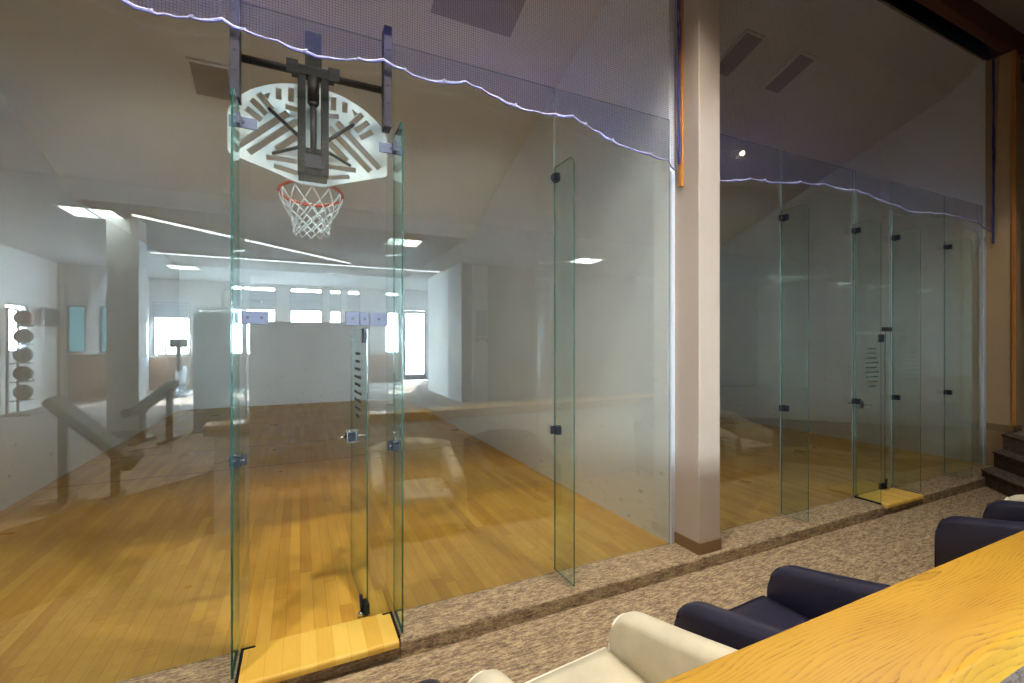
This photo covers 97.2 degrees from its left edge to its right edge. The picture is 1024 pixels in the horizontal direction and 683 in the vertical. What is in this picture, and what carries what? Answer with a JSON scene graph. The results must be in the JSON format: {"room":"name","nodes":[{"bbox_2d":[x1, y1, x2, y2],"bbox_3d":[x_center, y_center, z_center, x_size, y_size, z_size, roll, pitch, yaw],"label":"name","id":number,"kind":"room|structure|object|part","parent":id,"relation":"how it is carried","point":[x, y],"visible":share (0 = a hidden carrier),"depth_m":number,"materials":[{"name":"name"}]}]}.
{"room":"sports club lounge","nodes":[
{"label":"sports club lounge","id":0,"kind":"room"},
{"bbox_2d":[0,92,178,510],"bbox_3d":[-6.653,-1.421,6.970,0.120,6.600,11.900,0,0,-25],"label":"wall","id":1,"kind":"structure","parent":0,"point":[89,310],"depth_m":6.36,"materials":[{"name":"paint"}]},
{"bbox_2d":[179,265,403,409],"bbox_3d":[-6.397,-1.371,13.730,6.330,6.700,0.120,0,0,-25],"label":"wall","id":2,"kind":"structure","parent":0,"point":[302,357],"depth_m":13.51,"materials":[{"name":"paint"}]},
{"bbox_2d":[0,0,607,277],"bbox_3d":[-3.833,-3.410,8.294,6.110,2.621,11.900,0,0,-25],"label":"ceiling","id":3,"kind":"structure","parent":0,"point":[103,89],"depth_m":5.84,"materials":[{"name":"paint"}]},
{"bbox_2d":[185,56,230,101],"bbox_3d":[-3.474,-3.016,5.228,0.420,0.199,0.477,0,0,-25],"label":"lamp","id":4,"kind":"object","parent":3,"relation":"attached to","point":[208,79],"visible":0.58,"depth_m":5.18,"materials":[{"name":"paint"}]},
{"bbox_2d":[427,0,526,39],"bbox_3d":[-0.364,-3.626,4.866,1.000,0.199,0.477,0,0,-25],"label":"lamp","id":5,"kind":"object","parent":3,"relation":"attached to","point":[487,12],"visible":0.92,"depth_m":4.93,"materials":[{"name":"paint"}]},
{"bbox_2d":[0,398,993,682],"bbox_3d":[-1.664,1.962,9.133,14.450,0.165,12.225,0,0,-25],"label":"floor","id":6,"kind":"structure","parent":0,"point":[117,568],"depth_m":4.42,"materials":[{"name":"brown wood"}]},
{"bbox_2d":[228,87,256,678],"bbox_3d":[-1.571,0.219,2.611,0.150,3.260,0.285,0,0,-25],"label":"glass fin","id":7,"kind":"object","parent":6,"relation":"on","point":[236,121],"visible":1,"depth_m":2.60,"materials":[{"name":"teal"}]},
{"bbox_3d":[-1.593,0.219,2.601,0.012,3.260,0.285,0,0,-25],"label":"fin pane","id":8,"kind":"part","parent":7,"relation":"part of","materials":[{"name":"clear glass"}]},
{"bbox_3d":[-1.615,-1.326,2.707,0.150,0.068,0.073,0,0,-25],"label":"clamp plate","id":9,"kind":"part","parent":7,"relation":"part of","materials":[{"name":"grey metal"}]},
{"bbox_2d":[235,611,399,682],"bbox_3d":[-1.167,1.883,2.783,0.898,0.048,0.343,0,0,-25],"label":"threshold","id":10,"kind":"object","parent":6,"relation":"on","point":[278,660],"visible":1,"depth_m":2.74,"materials":[{"name":"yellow wood"}]},
{"bbox_2d":[369,324,369,616],"bbox_3d":[-0.914,0.885,3.085,0.114,2.012,0.012,0,0,-25],"label":"window","id":11,"kind":"structure","parent":10,"relation":"on","point":[369,324],"depth_m":3.06,"materials":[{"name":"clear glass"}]},
{"bbox_2d":[250,4,382,322],"bbox_3d":[-1.231,-1.093,2.936,0.815,1.936,0.012,0,0,-25],"label":"window","id":12,"kind":"structure","parent":11,"relation":"on","point":[250,4],"depth_m":2.76,"materials":[{"name":"clear glass"}]},
{"bbox_2d":[241,311,267,323],"bbox_3d":[-1.572,-0.146,2.759,0.146,0.080,0.016,0,0,-25],"label":"fitting","id":13,"kind":"object","parent":12,"relation":"attached to","point":[247,317],"visible":1,"depth_m":2.76,"materials":[{"name":"grey metal"}]},
{"bbox_2d":[227,0,391,238],"bbox_3d":[-1.442,-1.474,3.261,1.010,1.331,0.889,0,0,-25],"label":"goal","id":14,"kind":"object","parent":12,"relation":"attached to","point":[312,152],"visible":0.97,"depth_m":3.04,"materials":[{"name":"white plastic"}]},
{"bbox_3d":[-1.668,-1.798,2.725,0.052,0.685,0.112,0,0,-25],"label":"clamp post","id":15,"kind":"part","parent":14,"relation":"part of","materials":[{"name":"grey metal"}]},
{"bbox_3d":[-1.338,-1.565,3.038,0.320,0.941,0.204,0,0,-25],"label":"hanger frame","id":16,"kind":"part","parent":14,"relation":"part of","materials":[{"name":"grey metal"}]},
{"bbox_3d":[-1.303,-1.234,2.963,0.150,0.195,0.022,0,0,-25],"label":"bolt plate","id":17,"kind":"part","parent":14,"relation":"part of","materials":[{"name":"grey metal"}]},
{"bbox_3d":[-0.861,-1.798,3.104,0.052,0.685,0.112,0,0,-25],"label":"clamp post","id":18,"kind":"part","parent":14,"relation":"part of","materials":[{"name":"grey metal"}]},
{"bbox_2d":[345,312,387,325],"bbox_3d":[-0.977,-0.151,3.039,0.271,0.090,0.016,0,0,-25],"label":"fitting","id":19,"kind":"object","parent":12,"relation":"attached to","point":[351,318],"visible":1,"depth_m":3.03,"materials":[{"name":"grey metal"}]},
{"bbox_3d":[-1.061,-0.151,3.002,0.086,0.090,0.012,0,0,-25],"label":"plate","id":20,"kind":"part","parent":19,"relation":"part of","materials":[{"name":"silver metal"}]},
{"bbox_3d":[-0.991,-0.151,3.034,0.061,0.090,0.012,0,0,-25],"label":"plate","id":21,"kind":"part","parent":19,"relation":"part of","materials":[{"name":"silver metal"}]},
{"bbox_3d":[-0.907,-0.151,3.074,0.116,0.090,0.012,0,0,-25],"label":"plate","id":22,"kind":"part","parent":19,"relation":"part of","materials":[{"name":"silver metal"}]},
{"bbox_2d":[338,328,368,617],"bbox_3d":[-1.145,0.891,3.369,0.228,1.964,0.692,0,0,-28],"label":"door","id":23,"kind":"structure","parent":11,"relation":"attached to","point":[351,436],"depth_m":3.46,"materials":[{"name":"clear glass"}]},
{"bbox_2d":[379,122,402,632],"bbox_3d":[-0.778,0.219,2.984,0.150,3.260,0.285,0,0,-25],"label":"glass fin","id":24,"kind":"object","parent":6,"relation":"on","point":[394,148],"visible":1,"depth_m":3.12,"materials":[{"name":"teal"}]},
{"bbox_3d":[-0.822,-1.326,3.079,0.150,0.068,0.073,0,0,-25],"label":"clamp plate","id":25,"kind":"part","parent":24,"relation":"part of","materials":[{"name":"grey metal"}]},
{"bbox_3d":[-0.755,0.219,2.994,0.012,3.260,0.285,0,0,-25],"label":"fin pane","id":26,"kind":"part","parent":24,"relation":"part of","materials":[{"name":"clear glass"}]},
{"bbox_2d":[550,157,574,585],"bbox_3d":[0.409,0.219,3.541,0.090,3.260,0.285,0,0,-25],"label":"glass fin","id":27,"kind":"object","parent":6,"relation":"on","point":[555,177],"visible":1,"depth_m":3.61,"materials":[{"name":"teal"}]},
{"bbox_2d":[675,0,719,542],"bbox_3d":[1.702,-1.210,4.160,0.262,6.179,0.290,0,0,-25],"label":"column","id":28,"kind":"structure","parent":6,"relation":"on","point":[697,203],"depth_m":4.05,"materials":[{"name":"paint"}]},
{"bbox_2d":[678,0,683,187],"bbox_3d":[1.551,-2.856,4.147,0.023,2.871,0.045,0,0,-25],"label":"trim","id":29,"kind":"structure","parent":28,"relation":"attached to","point":[681,166],"depth_m":4.13,"materials":[{"name":"orange wood"}]},
{"bbox_2d":[674,531,721,554],"bbox_3d":[1.705,1.827,4.155,0.282,0.105,0.300,0,0,-25],"label":"baseboard","id":30,"kind":"structure","parent":28,"relation":"attached to","point":[713,545],"depth_m":4.04,"materials":[{"name":"brown wood"}]},
{"bbox_2d":[779,204,808,521],"bbox_3d":[2.966,0.219,4.742,0.090,3.260,0.285,0,0,-25],"label":"glass fin","id":31,"kind":"object","parent":6,"relation":"on","point":[783,218],"visible":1,"depth_m":4.81,"materials":[{"name":"teal"}]},
{"bbox_2d":[851,219,880,502],"bbox_3d":[4.170,0.219,5.307,0.090,3.260,0.285,0,0,-25],"label":"glass fin","id":32,"kind":"object","parent":6,"relation":"on","point":[853,230],"visible":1,"depth_m":5.44,"materials":[{"name":"teal"}]},
{"bbox_2d":[854,486,923,508],"bbox_3d":[4.571,1.883,5.477,0.842,0.048,0.343,0,0,-25],"label":"threshold","id":33,"kind":"object","parent":6,"relation":"on","point":[893,497],"visible":0.94,"depth_m":5.44,"materials":[{"name":"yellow wood"}]},
{"bbox_2d":[885,332,890,486],"bbox_3d":[4.799,0.885,5.767,0.114,2.012,0.012,0,0,-25],"label":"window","id":34,"kind":"structure","parent":33,"relation":"on","point":[885,332],"depth_m":5.79,"materials":[{"name":"clear glass"}]},
{"bbox_2d":[848,334,889,494],"bbox_3d":[4.453,0.891,5.605,0.637,1.964,0.228,0,0,-25],"label":"door","id":35,"kind":"structure","parent":34,"relation":"attached to","point":[881,337],"depth_m":5.70,"materials":[{"name":"clear glass"}]},
{"bbox_2d":[856,171,890,331],"bbox_3d":[4.507,-1.093,5.630,0.759,1.936,0.012,0,0,-25],"label":"window","id":36,"kind":"structure","parent":34,"relation":"on","point":[856,171],"depth_m":5.79,"materials":[{"name":"clear glass"}]},
{"bbox_2d":[882,327,891,331],"bbox_3d":[4.765,-0.153,5.734,0.216,0.055,0.016,0,0,-25],"label":"fitting","id":37,"kind":"object","parent":36,"relation":"attached to","point":[884,329],"visible":1,"depth_m":5.73,"materials":[{"name":"grey metal"}]},
{"bbox_2d":[891,227,920,491],"bbox_3d":[4.957,0.219,5.676,0.090,3.260,0.285,0,0,-25],"label":"glass fin","id":38,"kind":"object","parent":6,"relation":"on","point":[893,237],"visible":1,"depth_m":5.55,"materials":[{"name":"teal"}]},
{"bbox_2d":[943,238,971,477],"bbox_3d":[6.170,0.219,6.246,0.090,3.260,0.285,0,0,-25],"label":"glass fin","id":39,"kind":"object","parent":6,"relation":"on","point":[945,247],"visible":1,"depth_m":6.33,"materials":[{"name":"teal"}]},
{"bbox_2d":[986,51,1020,464],"bbox_3d":[7.465,-1.210,6.865,0.290,6.179,0.290,0,0,-25],"label":"column","id":40,"kind":"structure","parent":6,"relation":"on","point":[998,254],"depth_m":6.79,"materials":[{"name":"paint"}]},
{"bbox_2d":[986,423,1021,432],"bbox_3d":[7.467,1.296,6.861,0.310,0.105,0.300,0,0,-25],"label":"baseboard","id":41,"kind":"structure","parent":40,"relation":"attached to","point":[989,426],"depth_m":6.77,"materials":[{"name":"brown wood"}]},
{"bbox_2d":[1012,50,1016,425],"bbox_3d":[7.389,-1.520,6.645,0.035,5.519,0.045,0,0,-25],"label":"trim","id":42,"kind":"structure","parent":40,"relation":"attached to","point":[1014,52],"depth_m":6.63,"materials":[{"name":"orange wood"}]},
{"bbox_2d":[404,0,674,542],"bbox_3d":[-0.928,-1.421,9.658,0.310,6.600,11.900,0,0,-25],"label":"wall","id":43,"kind":"structure","parent":0,"point":[479,315],"depth_m":5.55,"materials":[{"name":"paint"}]},
{"bbox_2d":[670,171,674,543],"bbox_3d":[1.492,0.149,4.221,0.065,3.460,0.060,0,0,-25],"label":"trim","id":44,"kind":"structure","parent":43,"relation":"attached to","point":[672,174],"depth_m":4.21,"materials":[{"name":"metal"}]},
{"bbox_2d":[310,486,1007,682],"bbox_3d":[1.450,2.054,2.619,14.550,0.120,2.375,0,0,-25],"label":"floor","id":45,"kind":"structure","parent":0,"point":[895,547],"depth_m":3.56,"materials":[{"name":"brown carpet"}]},
{"bbox_2d":[418,679,441,682],"bbox_3d":[-0.561,1.560,1.325,0.960,0.868,0.912,0,0,-25],"label":"armchair","id":46,"kind":"object","parent":45,"relation":"on","point":[427,680],"visible":1,"depth_m":1.81,"materials":[{"name":"blue leather"}]},
{"bbox_2d":[468,611,736,682],"bbox_3d":[0.424,1.560,1.769,0.960,0.868,0.912,0,0,-30],"label":"armchair","id":47,"kind":"object","parent":45,"relation":"on","point":[643,648],"visible":0.87,"depth_m":2.08,"materials":[{"name":"beige leather"}]},
{"bbox_3d":[0.055,1.544,1.599,0.140,0.700,0.790,0,0,-30],"label":"arm","id":48,"kind":"part","parent":47,"relation":"part of","materials":[{"name":"beige leather"}]},
{"bbox_2d":[529,648,646,682],"bbox_3d":[0.363,1.615,1.874,0.662,0.153,0.655,0,0,-30],"label":"seat cushion","id":49,"kind":"object","parent":47,"relation":"on","point":[603,665],"depth_m":2.13,"materials":[{"name":"beige leather"}]},
{"bbox_3d":[0.755,1.544,2.006,0.140,0.700,0.790,0,0,-30],"label":"arm","id":50,"kind":"part","parent":47,"relation":"part of","materials":[{"name":"beige leather"}]},
{"bbox_2d":[674,565,891,649],"bbox_3d":[1.483,1.560,2.247,0.960,0.868,0.912,0,0,-28],"label":"armchair","id":51,"kind":"object","parent":45,"relation":"on","point":[796,595],"visible":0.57,"depth_m":2.46,"materials":[{"name":"blue leather"}]},
{"bbox_3d":[1.107,1.544,2.090,0.140,0.700,0.790,0,0,-28],"label":"arm","id":52,"kind":"part","parent":51,"relation":"part of","materials":[{"name":"blue leather"}]},
{"bbox_2d":[730,596,810,629],"bbox_3d":[1.425,1.615,2.354,0.662,0.153,0.655,0,0,-28],"label":"seat cushion","id":53,"kind":"object","parent":51,"relation":"on","point":[783,612],"depth_m":2.60,"materials":[{"name":"blue leather"}]},
{"bbox_3d":[1.821,1.544,2.472,0.140,0.700,0.790,0,0,-28],"label":"arm","id":54,"kind":"part","parent":51,"relation":"part of","materials":[{"name":"blue leather"}]},
{"bbox_2d":[934,500,1023,567],"bbox_3d":[3.958,1.560,3.381,0.960,0.868,0.912,0,0,-25],"label":"armchair","id":55,"kind":"object","parent":45,"relation":"on","point":[955,537],"visible":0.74,"depth_m":3.46,"materials":[{"name":"blue leather"}]},
{"bbox_3d":[4.309,1.544,3.588,0.140,0.700,0.790,0,0,-25],"label":"arm","id":56,"kind":"part","parent":55,"relation":"part of","materials":[{"name":"blue leather"}]},
{"bbox_2d":[1004,494,1023,501],"bbox_3d":[5.004,1.560,3.872,0.960,0.868,0.912,0,0,-25],"label":"armchair","id":57,"kind":"object","parent":45,"relation":"on","point":[1020,497],"visible":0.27,"depth_m":3.98,"materials":[{"name":"beige leather"}]},
{"bbox_2d":[720,0,984,246],"bbox_3d":[1.974,-3.410,11.021,6.100,2.621,11.900,0,0,-25],"label":"ceiling","id":58,"kind":"structure","parent":0,"point":[744,204],"depth_m":6.87,"materials":[{"name":"paint"}]},
{"bbox_2d":[720,28,764,77],"bbox_3d":[2.961,-3.783,5.959,0.350,0.240,0.589,0,0,-25],"label":"lamp","id":59,"kind":"object","parent":58,"relation":"attached to","point":[753,43],"visible":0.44,"depth_m":5.89,"materials":[{"name":"metal"}]},
{"bbox_2d":[761,50,816,94],"bbox_3d":[3.910,-3.788,6.390,0.350,0.240,0.589,0,0,-25],"label":"lamp","id":60,"kind":"object","parent":58,"relation":"attached to","point":[770,84],"visible":0.98,"depth_m":6.34,"materials":[{"name":"metal"}]},
{"bbox_2d":[720,45,988,462],"bbox_3d":[4.789,-1.421,12.342,0.120,6.600,11.900,0,0,-25],"label":"wall","id":61,"kind":"structure","parent":0,"point":[750,261],"depth_m":8.33,"materials":[{"name":"paint"}]},
{"bbox_2d":[878,0,1023,422],"bbox_3d":[2.286,-1.636,4.660,17.900,5.970,0.120,0,0,-25],"label":"wall","id":62,"kind":"structure","parent":0,"point":[1022,82],"depth_m":7.49,"materials":[{"name":"paint"}]},
{"bbox_2d":[392,43,393,612],"bbox_3d":[-0.839,-0.085,3.120,0.039,3.952,0.012,0,0,-25],"label":"window","id":63,"kind":"structure","parent":62,"relation":"in","point":[392,43],"depth_m":3.13,"materials":[{"name":"clear glass"}]},
{"bbox_2d":[394,44,553,88],"bbox_3d":[-0.237,-0.085,3.403,1.280,3.952,0.012,0,0,-25],"label":"window","id":64,"kind":"structure","parent":62,"relation":"in","point":[394,44],"depth_m":3.36,"materials":[{"name":"clear glass"}]},
{"bbox_2d":[554,88,669,571],"bbox_3d":[0.905,-0.085,3.939,1.231,3.952,0.012,0,0,-25],"label":"window","id":65,"kind":"structure","parent":62,"relation":"in","point":[555,88],"depth_m":4.20,"materials":[{"name":"clear glass"}]},
{"bbox_2d":[721,134,780,515],"bbox_3d":[2.332,-0.085,4.609,1.254,3.952,0.012,0,0,-25],"label":"window","id":66,"kind":"structure","parent":62,"relation":"in","point":[721,134],"depth_m":4.88,"materials":[{"name":"clear glass"}]},
{"bbox_2d":[781,150,852,496],"bbox_3d":[3.505,-0.085,5.160,1.324,3.952,0.012,0,0,-25],"label":"window","id":67,"kind":"structure","parent":62,"relation":"in","point":[781,150],"depth_m":5.44,"materials":[{"name":"clear glass"}]},
{"bbox_2d":[853,170,855,495],"bbox_3d":[4.134,-0.085,5.455,0.054,3.952,0.012,0,0,-25],"label":"window","id":68,"kind":"structure","parent":62,"relation":"in","point":[853,170],"depth_m":5.47,"materials":[{"name":"clear glass"}]},
{"bbox_2d":[892,181,892,485],"bbox_3d":[4.874,-0.085,5.802,0.039,3.952,0.012,0,0,-25],"label":"window","id":69,"kind":"structure","parent":62,"relation":"in","point":[892,181],"depth_m":5.81,"materials":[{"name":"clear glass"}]},
{"bbox_2d":[893,181,944,474],"bbox_3d":[5.500,-0.085,6.097,1.334,3.952,0.012,0,0,-25],"label":"window","id":70,"kind":"structure","parent":62,"relation":"in","point":[893,181],"depth_m":6.38,"materials":[{"name":"clear glass"}]},
{"bbox_2d":[947,196,982,464],"bbox_3d":[6.632,-0.085,6.628,1.154,3.952,0.012,0,0,-25],"label":"window","id":71,"kind":"structure","parent":62,"relation":"in","point":[947,196],"depth_m":6.87,"materials":[{"name":"clear glass"}]},
{"bbox_2d":[979,237,985,464],"bbox_3d":[7.209,0.149,6.905,0.120,3.460,0.060,0,0,-25],"label":"trim","id":72,"kind":"structure","parent":62,"relation":"attached to","point":[984,238],"depth_m":6.88,"materials":[{"name":"metal"}]},
{"bbox_2d":[974,0,1023,63],"bbox_3d":[2.934,-4.671,3.280,18.000,0.100,3.170,0,0,-25],"label":"ceiling","id":73,"kind":"structure","parent":0,"point":[1011,12],"depth_m":6.30,"materials":[{"name":"paint"}]},
{"bbox_2d":[915,0,1023,59],"bbox_3d":[1.056,-4.458,3.740,14.890,0.316,0.130,0,0,-25],"label":"beam","id":74,"kind":"structure","parent":73,"relation":"attached to","point":[970,16],"depth_m":6.24,"materials":[{"name":"brown wood"}]},
{"bbox_2d":[120,0,680,170],"bbox_3d":[-1.238,-2.933,2.814,6.157,2.755,0.089,0,0,-25],"label":"safety net","id":75,"kind":"object","parent":74,"relation":"hanging from","point":[139,8],"visible":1,"depth_m":3.44,"materials":[{"name":"fabric"}]},
{"bbox_2d":[720,0,999,243],"bbox_3d":[4.707,-2.896,5.605,6.032,2.830,0.089,0,0,-25],"label":"safety net","id":76,"kind":"object","parent":74,"relation":"hanging from","point":[812,76],"visible":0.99,"depth_m":5.39,"materials":[{"name":"fabric"}]},
{"bbox_3d":[4.696,-1.665,5.627,6.032,0.241,0.024,0,0,-25],"label":"border cord","id":77,"kind":"part","parent":76,"relation":"part of","materials":[{"name":"white fabric"}]},
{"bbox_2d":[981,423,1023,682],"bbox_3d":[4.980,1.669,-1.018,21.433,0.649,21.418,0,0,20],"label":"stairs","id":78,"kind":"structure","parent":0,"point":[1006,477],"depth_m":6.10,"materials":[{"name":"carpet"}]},
{"bbox_3d":[2.206,1.486,1.960,7.260,1.017,0.070,0,0,-25],"label":"wall","id":79,"kind":"structure","parent":0,"visible":0},
{"bbox_2d":[661,530,1023,682],"bbox_3d":[2.231,0.918,1.848,7.390,0.112,0.306,0,0,-25],"label":"ledge cap","id":80,"kind":"object","parent":79,"relation":"on","point":[961,619],"visible":1,"depth_m":1.32,"materials":[{"name":"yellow wood"}]}
]}

